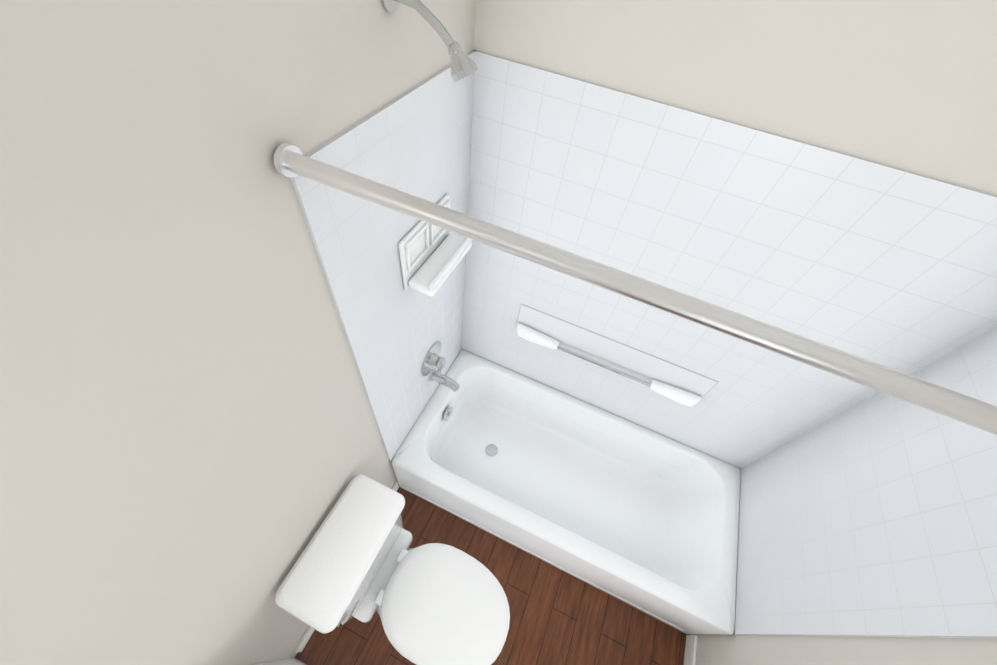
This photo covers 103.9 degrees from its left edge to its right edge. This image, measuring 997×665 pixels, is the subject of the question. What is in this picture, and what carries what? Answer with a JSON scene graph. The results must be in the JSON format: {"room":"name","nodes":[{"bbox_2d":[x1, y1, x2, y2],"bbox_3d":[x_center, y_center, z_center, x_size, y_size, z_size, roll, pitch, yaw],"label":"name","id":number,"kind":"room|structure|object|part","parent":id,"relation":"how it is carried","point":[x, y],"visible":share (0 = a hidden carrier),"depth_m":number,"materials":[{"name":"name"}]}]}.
{"room":"bathroom","nodes":[
{"label":"bathroom","id":0,"kind":"room"},
{"bbox_2d":[0,0,475,664],"bbox_3d":[-0.640,0.368,0.919,0.100,2.440,2.505,22,53,10],"label":"wall","id":1,"kind":"structure","parent":0,"point":[190,442],"depth_m":0.59,"materials":[{"name":"paint"}]},
{"bbox_2d":[294,482,398,652],"bbox_3d":[-0.692,1.076,1.861,0.014,0.085,0.756,22,53,10],"label":"baseboard","id":2,"kind":"structure","parent":1,"relation":"attached to","point":[304,640],"depth_m":1.66,"materials":[{"name":"paint"}]},
{"bbox_2d":[291,50,476,460],"bbox_3d":[-0.286,-0.099,1.457,0.010,1.453,0.731,22,53,10],"label":"wall tile","id":3,"kind":"structure","parent":1,"relation":"attached to","point":[415,141],"depth_m":1.08,"materials":[{"name":"white tile"}]},
{"bbox_2d":[422,342,459,391],"bbox_3d":[-0.246,0.178,1.811,0.147,0.269,0.170,22,53,10],"label":"tub faucet","id":4,"kind":"object","parent":3,"relation":"attached to","point":[433,359],"visible":0.98,"depth_m":1.78,"materials":[{"name":"silver metal"}]},
{"bbox_2d":[274,143,996,434],"bbox_3d":[0.363,0.009,0.515,1.574,0.052,0.052,22,53,10],"label":"shower curtain rod","id":5,"kind":"object","parent":3,"relation":"attached to","point":[291,161],"visible":1,"depth_m":0.53,"materials":[{"name":"silver metal"}]},
{"bbox_2d":[381,0,477,82],"bbox_3d":[-0.124,-0.574,0.748,0.187,0.142,0.056,22,53,10],"label":"shower head","id":6,"kind":"object","parent":1,"relation":"attached to","point":[463,64],"visible":1,"depth_m":0.74},
{"bbox_2d":[398,193,471,296],"bbox_3d":[-0.188,-0.276,1.249,0.104,0.190,0.290,22,53,10],"label":"shelf","id":7,"kind":"object","parent":1,"relation":"attached to","point":[432,256],"visible":0.85,"depth_m":1.24,"materials":[{"name":"ceramic"}]},
{"bbox_2d":[295,484,688,664],"bbox_3d":[0.314,1.873,1.470,2.780,0.060,3.200,22,53,10],"label":"floor","id":8,"kind":"structure","parent":0,"point":[558,616],"depth_m":1.83,"materials":[{"name":"brown wood"}]},
{"bbox_2d":[255,658,305,664],"bbox_3d":[-0.706,1.446,1.049,0.544,0.918,0.890,22,53,10],"label":"bathroom vanity","id":9,"kind":"object","parent":8,"relation":"on","point":[293,661],"visible":1,"depth_m":1.52,"materials":[{"name":"paint"}]},
{"bbox_2d":[274,474,509,664],"bbox_3d":[-0.326,1.031,1.537,0.754,0.726,0.465,22,53,10],"label":"toilet","id":10,"kind":"object","parent":8,"relation":"on","point":[359,559],"visible":1,"depth_m":1.41,"materials":[{"name":"ceramic"}]},
{"bbox_3d":[-0.490,0.909,1.267,0.032,0.032,0.085,22,53,10],"label":"handle","id":11,"kind":"part","parent":10,"relation":"part of","materials":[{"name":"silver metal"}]},
{"bbox_3d":[-0.203,1.046,1.492,0.503,0.055,0.382,22,53,10],"label":"lid","id":12,"kind":"part","parent":10,"relation":"part of","materials":[{"name":"plastic"}]},
{"bbox_2d":[391,350,740,634],"bbox_3d":[0.340,0.764,2.042,1.574,0.385,0.728,22,53,10],"label":"bathtub","id":13,"kind":"object","parent":8,"relation":"on","point":[640,518],"visible":1,"depth_m":2.05,"materials":[{"name":"ceramic"}]},
{"bbox_2d":[461,0,996,468],"bbox_3d":[0.660,-0.137,1.472,1.695,2.440,0.100,22,53,10],"label":"wall","id":14,"kind":"structure","parent":0,"point":[907,84],"depth_m":0.87,"materials":[{"name":"paint"}]},
{"bbox_2d":[462,50,996,468],"bbox_3d":[0.582,-0.054,1.533,1.595,1.453,0.010,22,53,10],"label":"wall tile","id":15,"kind":"structure","parent":14,"relation":"attached to","point":[888,266],"depth_m":1.20,"materials":[{"name":"white tile"}]},
{"bbox_2d":[516,304,717,406],"bbox_3d":[0.482,0.114,1.734,0.886,0.179,0.066,22,53,10],"label":"rail","id":16,"kind":"object","parent":15,"relation":"attached to","point":[679,384],"visible":1,"depth_m":1.73,"materials":[{"name":"white ceramic"}]},
{"bbox_2d":[689,469,996,664],"bbox_3d":[1.047,0.754,0.838,0.100,2.440,1.585,22,53,10],"label":"wall","id":17,"kind":"structure","parent":0,"point":[723,649],"depth_m":1.12,"materials":[{"name":"paint"}]},
{"bbox_2d":[684,635,697,664],"bbox_3d":[0.744,1.677,1.583,0.014,0.085,0.773,22,53,10],"label":"baseboard","id":18,"kind":"structure","parent":17,"relation":"attached to","point":[690,650],"depth_m":1.77,"materials":[{"name":"paint"}]},
{"bbox_2d":[735,327,996,637],"bbox_3d":[1.157,0.501,1.181,0.010,1.453,0.721,22,53,10],"label":"wall tile","id":19,"kind":"structure","parent":17,"relation":"attached to","point":[874,515],"depth_m":1.15,"materials":[{"name":"white tile"}]}
]}

